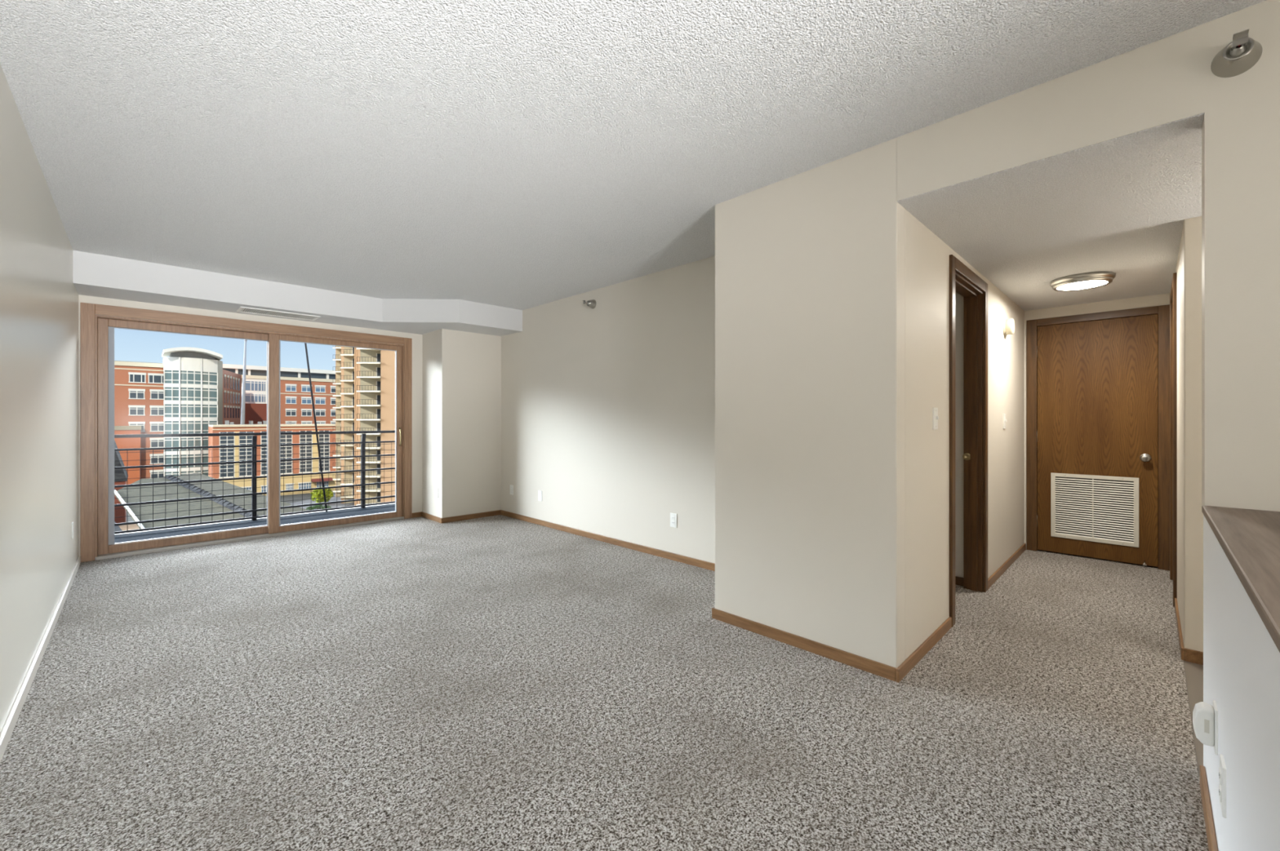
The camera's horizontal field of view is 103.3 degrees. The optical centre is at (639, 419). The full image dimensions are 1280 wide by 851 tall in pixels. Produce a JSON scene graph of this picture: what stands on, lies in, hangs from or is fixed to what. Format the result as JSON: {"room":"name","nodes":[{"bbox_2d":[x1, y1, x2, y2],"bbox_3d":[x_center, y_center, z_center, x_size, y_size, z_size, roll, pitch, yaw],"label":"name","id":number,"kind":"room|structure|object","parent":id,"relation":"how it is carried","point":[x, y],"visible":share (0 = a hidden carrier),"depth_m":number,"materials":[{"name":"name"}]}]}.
{"room":"empty living room","nodes":[
{"label":"empty living room","id":0,"kind":"room"},
{"bbox_2d":[0,63,78,734],"bbox_3d":[-1.395,-0.044,0.826,0.120,2.640,9.537,0,0,-45],"label":"wall","id":1,"kind":"structure","parent":0,"point":[39,296],"depth_m":2.29,"materials":[{"name":"paint"}]},
{"bbox_2d":[0,555,80,762],"bbox_3d":[-2.097,1.157,1.630,0.013,0.078,7.067,0,0,-45],"label":"baseboard","id":2,"kind":"structure","parent":1,"relation":"attached to","point":[6,734],"depth_m":2.27,"materials":[{"name":"beige paint"}]},
{"bbox_2d":[71,522,73,539],"bbox_3d":[-4.190,0.823,3.737,0.008,0.116,0.072,0,0,-45],"label":"wall plate","id":3,"kind":"object","parent":1,"relation":"attached to","point":[72,522],"visible":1,"depth_m":3.73,"materials":[{"name":"white plastic"}]},
{"bbox_2d":[78,294,422,555],"bbox_3d":[-3.405,0.006,5.441,3.720,2.540,0.150,0,0,-45],"label":"wall","id":4,"kind":"structure","parent":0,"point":[416,338],"depth_m":5.49,"materials":[{"name":"beige paint"}]},
{"bbox_2d":[80,302,412,562],"bbox_3d":[-3.700,0.119,5.132,2.645,2.153,0.174,0,0,-45],"label":"door","id":5,"kind":"structure","parent":4,"relation":"attached to","point":[96,331],"depth_m":4.63,"materials":[{"name":"brown wood"}]},
{"bbox_2d":[412,511,421,518],"bbox_3d":[-2.672,1.157,6.053,0.114,0.078,0.013,0,0,-45],"label":"baseboard","id":6,"kind":"structure","parent":4,"relation":"attached to","point":[414,514],"depth_m":6.05,"materials":[{"name":"brown wood"}]},
{"bbox_2d":[114,504,395,543],"bbox_3d":[-4.223,1.311,5.682,6.400,0.170,1.343,0,0,-45],"label":"floor","id":7,"kind":"structure","parent":0,"point":[315,517],"depth_m":5.94,"materials":[{"name":"grey concrete"}]},
{"bbox_2d":[114,431,395,534],"bbox_3d":[-4.655,0.695,6.119,5.800,1.062,0.083,0,0,-45],"label":"balcony railing","id":8,"kind":"object","parent":7,"relation":"on","point":[254,445],"visible":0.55,"depth_m":6.09,"materials":[{"name":"black metal"}]},
{"bbox_2d":[114,503,395,535],"bbox_3d":[-4.703,1.307,6.167,6.400,0.178,0.019,0,0,-45],"label":"trim","id":9,"kind":"structure","parent":7,"relation":"attached to","point":[388,504],"depth_m":5.99,"materials":[{"name":"white paint"}]},
{"bbox_2d":[304,342,327,511],"bbox_3d":[-4.291,-0.808,6.524,0.461,4.070,0.022,0,0,-45],"label":"stay","id":10,"kind":"object","parent":7,"relation":"attached to","point":[305,344],"visible":0.4,"depth_m":6.58,"materials":[{"name":"black metal"}]},
{"bbox_2d":[72,250,522,336],"bbox_3d":[-2.987,-1.147,5.019,3.530,0.255,1.049,0,0,-45],"label":"soffit","id":11,"kind":"structure","parent":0,"point":[95,275],"depth_m":4.68,"materials":[{"name":"white paint"}]},
{"bbox_2d":[235,306,320,320],"bbox_3d":[-3.490,-1.016,4.900,0.630,0.008,0.275,0,0,-45],"label":"ceiling vent","id":12,"kind":"object","parent":11,"relation":"in","point":[242,309],"visible":1,"depth_m":4.88,"materials":[{"name":"white plastic"}]},
{"bbox_2d":[422,328,501,518],"bbox_3d":[-2.165,0.103,6.180,0.758,2.345,0.567,0,0,-45],"label":"wall","id":13,"kind":"structure","parent":0,"point":[461,371],"depth_m":5.95,"materials":[{"name":"beige paint"}]},
{"bbox_2d":[421,511,442,523],"bbox_3d":[-2.430,1.157,5.900,0.013,0.078,0.569,0,0,-45],"label":"baseboard","id":14,"kind":"structure","parent":13,"relation":"attached to","point":[424,515],"depth_m":5.88,"materials":[{"name":"brown wood"}]},
{"bbox_2d":[435,487,438,497],"bbox_3d":[-2.333,0.844,5.806,0.010,0.116,0.072,0,0,-45],"label":"wall outlet","id":15,"kind":"object","parent":13,"relation":"attached to","point":[436,488],"visible":1,"depth_m":5.80,"materials":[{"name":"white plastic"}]},
{"bbox_2d":[442,510,500,523],"bbox_3d":[-1.972,1.157,5.962,0.725,0.078,0.013,0,0,-45],"label":"baseboard","id":16,"kind":"structure","parent":13,"relation":"attached to","point":[451,519],"depth_m":5.94,"materials":[{"name":"brown wood"}]},
{"bbox_2d":[0,515,1208,850],"bbox_3d":[0.836,1.236,2.945,6.232,0.120,9.407,0,0,-45],"label":"floor","id":17,"kind":"structure","parent":0,"point":[499,682],"depth_m":2.02,"materials":[{"name":"carpet"}]},
{"bbox_2d":[501,256,715,563],"bbox_3d":[-0.521,0.006,5.116,0.120,2.540,4.573,0,0,-45],"label":"wall","id":18,"kind":"structure","parent":0,"point":[608,409],"depth_m":4.69,"materials":[{"name":"beige paint"}]},
{"bbox_2d":[510,484,513,495],"bbox_3d":[-1.535,0.848,6.050,0.008,0.116,0.072,0,0,-45],"label":"wall plate","id":19,"kind":"object","parent":18,"relation":"attached to","point":[511,486],"visible":1,"depth_m":6.04,"materials":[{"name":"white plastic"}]},
{"bbox_2d":[537,490,542,501],"bbox_3d":[-1.110,0.854,5.621,0.008,0.116,0.072,0,0,-45],"label":"wall plate","id":20,"kind":"object","parent":18,"relation":"attached to","point":[540,492],"visible":1,"depth_m":5.62,"materials":[{"name":"white plastic"}]},
{"bbox_2d":[582,299,596,308],"bbox_3d":[-0.504,-1.127,4.921,0.133,0.090,0.090,0,0,-45],"label":"sprinkler","id":21,"kind":"object","parent":18,"relation":"attached to","point":[592,304],"visible":1,"depth_m":4.92,"materials":[{"name":"grey metal"}]},
{"bbox_2d":[500,510,715,571],"bbox_3d":[-0.371,1.157,4.871,0.013,0.078,3.815,0,0,-45],"label":"baseboard","id":22,"kind":"structure","parent":18,"relation":"attached to","point":[680,558],"depth_m":4.67,"materials":[{"name":"brown wood"}]},
{"bbox_2d":[670,512,676,528],"bbox_3d":[0.279,0.845,4.218,0.010,0.116,0.072,0,0,-45],"label":"wall outlet","id":23,"kind":"object","parent":18,"relation":"attached to","point":[673,516],"visible":1,"depth_m":4.21,"materials":[{"name":"white plastic"}]},
{"bbox_2d":[0,0,1266,310],"bbox_3d":[-0.102,-1.324,2.107,3.720,0.120,9.537,0,0,-45],"label":"ceiling","id":24,"kind":"structure","parent":0,"point":[515,154],"depth_m":2.05,"materials":[{"name":"white paint"}]},
{"bbox_2d":[955,291,963,577],"bbox_3d":[1.446,0.140,3.314,1.681,2.272,0.847,0,0,-45],"label":"wall","id":25,"kind":"structure","parent":0,"point":[958,298],"depth_m":3.59,"materials":[{"name":"beige paint"}]},
{"bbox_2d":[955,576,963,586],"bbox_3d":[2.008,1.157,3.832,0.013,0.078,0.782,0,0,-45],"label":"baseboard","id":26,"kind":"structure","parent":25,"relation":"attached to","point":[958,580],"depth_m":3.58,"materials":[{"name":"brown wood"}]},
{"bbox_2d":[905,208,1024,659],"bbox_3d":[2.350,0.140,3.536,3.250,2.272,0.110,0,0,-45],"label":"wall","id":27,"kind":"structure","parent":0,"point":[926,255],"depth_m":2.72,"materials":[{"name":"beige paint"}]},
{"bbox_2d":[932,407,938,430],"bbox_3d":[1.562,-0.002,2.666,0.072,0.116,0.019,0,0,-45],"label":"light switch","id":28,"kind":"object","parent":27,"relation":"attached to","point":[935,411],"visible":1,"depth_m":2.66,"materials":[{"name":"white plastic"}]},
{"bbox_2d":[896,543,1026,683],"bbox_3d":[2.307,1.157,3.407,3.261,0.078,0.012,0,0,-45],"label":"baseboard","id":29,"kind":"structure","parent":27,"relation":"attached to","point":[913,659],"depth_m":2.63,"materials":[{"name":"brown wood"}]},
{"bbox_2d":[949,254,987,627],"bbox_3d":[2.029,0.123,3.212,0.888,2.105,0.134,0,0,-45],"label":"door","id":30,"kind":"structure","parent":27,"relation":"in","point":[974,290],"depth_m":3.45,"materials":[{"name":"brown wood"}]},
{"bbox_2d":[1003,413,1006,429],"bbox_3d":[2.836,0.018,3.929,0.072,0.116,0.019,0,0,-45],"label":"light switch","id":31,"kind":"object","parent":27,"relation":"attached to","point":[1004,415],"visible":1,"depth_m":3.92,"materials":[{"name":"white plastic"}]},
{"bbox_2d":[1002,318,1014,335],"bbox_3d":[2.865,-0.717,3.928,0.132,0.132,0.060,0,0,-45],"label":"wall sconce","id":32,"kind":"object","parent":27,"relation":"attached to","point":[1008,326],"visible":1,"depth_m":3.90,"materials":[{"name":"white glass"}]},
{"bbox_2d":[715,0,1279,668],"bbox_3d":[2.509,-0.004,1.510,0.852,2.560,5.014,0,0,-45],"label":"wall","id":33,"kind":"structure","parent":0,"point":[810,265],"depth_m":2.34,"materials":[{"name":"beige paint"}]},
{"bbox_2d":[711,608,896,681],"bbox_3d":[0.788,1.157,2.632,0.013,0.078,1.024,0,0,-45],"label":"baseboard","id":34,"kind":"structure","parent":33,"relation":"attached to","point":[885,671],"depth_m":2.55,"materials":[{"name":"brown wood"}]},
{"bbox_2d":[1210,28,1262,77],"bbox_3d":[1.803,-1.117,1.524,0.133,0.104,0.104,0,0,-45],"label":"sprinkler","id":35,"kind":"object","parent":33,"relation":"attached to","point":[1230,61],"visible":1,"depth_m":1.54,"materials":[{"name":"grey metal"}]},
{"bbox_2d":[897,112,1204,311],"bbox_3d":[3.424,-1.026,2.372,3.363,0.100,4.950,0,0,-45],"label":"ceiling","id":36,"kind":"structure","parent":0,"point":[1120,206],"depth_m":2.41,"materials":[{"name":"white paint"}]},
{"bbox_2d":[1049,271,1115,291],"bbox_3d":[3.069,-0.950,3.517,0.344,0.053,0.344,0,0,-45],"label":"ceiling light","id":37,"kind":"object","parent":36,"relation":"attached to","point":[1086,281],"visible":1,"depth_m":3.44,"materials":[{"name":"silver metal"}]},
{"bbox_2d":[1057,280,1107,290],"bbox_3d":[3.069,-0.927,3.517,0.272,0.009,0.272,0,0,-45],"label":"diffuser","id":38,"kind":"object","parent":37,"relation":"attached to","point":[1061,285],"depth_m":3.50,"materials":[{"name":"white glass"}]},
{"bbox_2d":[1024,293,1169,550],"bbox_3d":[3.855,0.140,4.269,0.120,2.272,1.068,0,0,-45],"label":"wall","id":39,"kind":"structure","parent":0,"point":[1164,299],"depth_m":4.32,"materials":[{"name":"beige paint"}]},
{"bbox_2d":[1026,304,1169,571],"bbox_3d":[3.799,0.145,4.238,0.123,2.062,0.899,0,0,-45],"label":"door","id":40,"kind":"structure","parent":39,"relation":"in","point":[1102,436],"depth_m":4.22,"materials":[{"name":"brown wood"}]},
{"bbox_2d":[1050,472,1138,547],"bbox_3d":[3.797,0.750,4.242,0.009,0.556,0.550,0,0,-45],"label":"grille","id":41,"kind":"object","parent":40,"relation":"attached to","point":[1095,508],"depth_m":4.23,"materials":[{"name":"white metal"}]},
{"bbox_2d":[1175,216,1279,850],"bbox_3d":[2.853,0.140,1.549,5.233,2.272,1.585,0,0,-45],"label":"wall","id":42,"kind":"structure","parent":0,"point":[1242,660],"depth_m":1.27,"materials":[{"name":"white paint"}]},
{"bbox_2d":[1169,272,1177,607],"bbox_3d":[3.655,0.131,3.429,0.820,2.090,0.076,0,0,-45],"label":"door","id":43,"kind":"structure","parent":42,"relation":"in","point":[1173,295],"depth_m":3.17,"materials":[{"name":"brown wood"}]},
{"bbox_2d":[1174,598,1203,665],"bbox_3d":[3.207,1.157,2.601,0.983,0.078,0.610,0,0,-45],"label":"baseboard","id":44,"kind":"structure","parent":42,"relation":"attached to","point":[1186,655],"depth_m":2.46,"materials":[{"name":"brown wood"}]},
{"bbox_2d":[1192,700,1217,755],"bbox_3d":[1.519,0.820,1.360,0.072,0.116,0.044,0,0,-45],"label":"plug","id":45,"kind":"object","parent":42,"relation":"attached to","point":[1205,717],"visible":1,"depth_m":1.34,"materials":[{"name":"white plastic"}]},
{"bbox_2d":[1199,765,1217,850],"bbox_3d":[1.126,1.157,0.951,1.939,0.078,0.012,0,0,-45],"label":"baseboard","id":46,"kind":"structure","parent":42,"relation":"attached to","point":[1206,806],"depth_m":1.45,"materials":[{"name":"brown wood"}]},
{"bbox_2d":[1218,754,1226,818],"bbox_3d":[1.388,0.873,1.206,0.072,0.116,0.010,0,0,-45],"label":"wall outlet","id":47,"kind":"object","parent":42,"relation":"attached to","point":[1222,769],"visible":1,"depth_m":1.18,"materials":[{"name":"white plastic"}]},
{"bbox_2d":[1218,767,1222,785],"bbox_3d":[1.386,0.853,1.208,0.034,0.028,0.004,0,0,-45],"label":"receptacle","id":48,"kind":"object","parent":47,"relation":"attached to","point":[1220,768],"depth_m":1.20,"materials":[{"name":"grey plastic"}]},
{"bbox_2d":[1218,783,1222,802],"bbox_3d":[1.386,0.893,1.208,0.034,0.028,0.004,0,0,-45],"label":"receptacle","id":49,"kind":"object","parent":47,"relation":"attached to","point":[1220,785],"depth_m":1.20,"materials":[{"name":"grey plastic"}]},
{"bbox_2d":[1201,505,1279,652],"bbox_3d":[1.188,0.288,0.853,1.948,0.024,0.230,0,0,-45],"label":"countertop","id":50,"kind":"structure","parent":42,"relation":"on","point":[1250,539],"depth_m":1.07,"materials":[{"name":"brown wood"}]},
{"label":"outside","id":51,"kind":"structure","parent":0,"visible":0},
{"bbox_2d":[126,491,354,522],"bbox_3d":[-123.617,18.876,181.590,400.000,0.400,408.000,0,0,-45],"label":"ground","id":52,"kind":"structure","parent":51,"point":[288,498],"depth_m":119.36,"materials":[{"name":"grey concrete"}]},
{"bbox_2d":[114,440,128,523],"bbox_3d":[-70.845,7.733,65.652,6.192,21.886,9.000,0,0,-45],"label":"gabled house","id":53,"kind":"structure","parent":52,"relation":"on","point":[120,473],"depth_m":64.25,"materials":[{"name":"red brick"}]},
{"bbox_2d":[114,346,241,484],"bbox_3d":[-118.232,0.856,127.237,31.670,35.640,27.600,0,0,-45],"label":"office building","id":54,"kind":"structure","parent":52,"relation":"on","point":[191,391],"depth_m":120.80,"materials":[{"name":"white concrete"}]},
{"bbox_2d":[114,472,308,534],"bbox_3d":[-50.154,12.769,53.617,27.896,11.814,41.565,0,0,-45],"label":"flat roof","id":55,"kind":"structure","parent":52,"relation":"on","point":[187,488],"depth_m":54.01,"materials":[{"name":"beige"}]},
{"bbox_2d":[208,420,335,495],"bbox_3d":[-90.822,9.525,126.381,24.958,18.303,12.600,0,0,-45],"label":"office building","id":56,"kind":"structure","parent":52,"relation":"on","point":[240,453],"depth_m":124.11,"materials":[{"name":"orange brick"}]},
{"bbox_2d":[240,339,247,424],"bbox_3d":[-94.649,-8.993,120.900,1.284,20.649,0.840,0,0,-45],"label":"mast","id":57,"kind":"object","parent":56,"relation":"on","point":[243,391],"visible":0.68,"depth_m":120.74,"materials":[{"name":"grey metal"}]},
{"bbox_2d":[222,364,335,424],"bbox_3d":[-116.848,0.870,167.884,35.886,35.611,27.000,0,0,-45],"label":"office building","id":58,"kind":"structure","parent":52,"relation":"on","point":[296,406],"depth_m":163.67,"materials":[{"name":"red brick"}]},
{"bbox_2d":[306,506,315,511],"bbox_3d":[-66.683,18.179,102.484,1.805,1.119,1.864,0,0,-45],"label":"shrub","id":59,"kind":"object","parent":52,"relation":"on","point":[308,508],"visible":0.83,"depth_m":102.35,"materials":[{"name":"green plant"}]},
{"bbox_2d":[333,346,395,507],"bbox_3d":[-58.146,-2.074,114.235,16.422,41.500,39.713,0,0,-45],"label":"apartment building","id":60,"kind":"structure","parent":52,"relation":"on","point":[365,384],"depth_m":103.33,"materials":[{"name":"beige concrete"}]},
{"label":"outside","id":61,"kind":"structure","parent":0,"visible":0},
{"bbox_2d":[289,494,354,510],"bbox_3d":[-69.170,18.641,114.079,15.750,0.050,29.734,0,0,-45],"label":"forecourt","id":62,"kind":"structure","parent":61,"point":[333,499],"depth_m":110.96,"materials":[{"name":"grey concrete"}]},
{"bbox_2d":[313,505,322,509],"bbox_3d":[-66.711,18.186,104.791,1.768,1.011,1.711,0,0,-45],"label":"shrub","id":63,"kind":"object","parent":62,"relation":"on","point":[317,507],"visible":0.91,"depth_m":104.58,"materials":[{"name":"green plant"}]},
{"bbox_2d":[310,486,333,505],"bbox_3d":[-68.914,16.624,109.707,4.461,4.112,4.337,0,0,-45],"label":"tree","id":64,"kind":"object","parent":62,"relation":"on","point":[317,494],"visible":0.7,"depth_m":108.76,"materials":[{"name":"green plant"}]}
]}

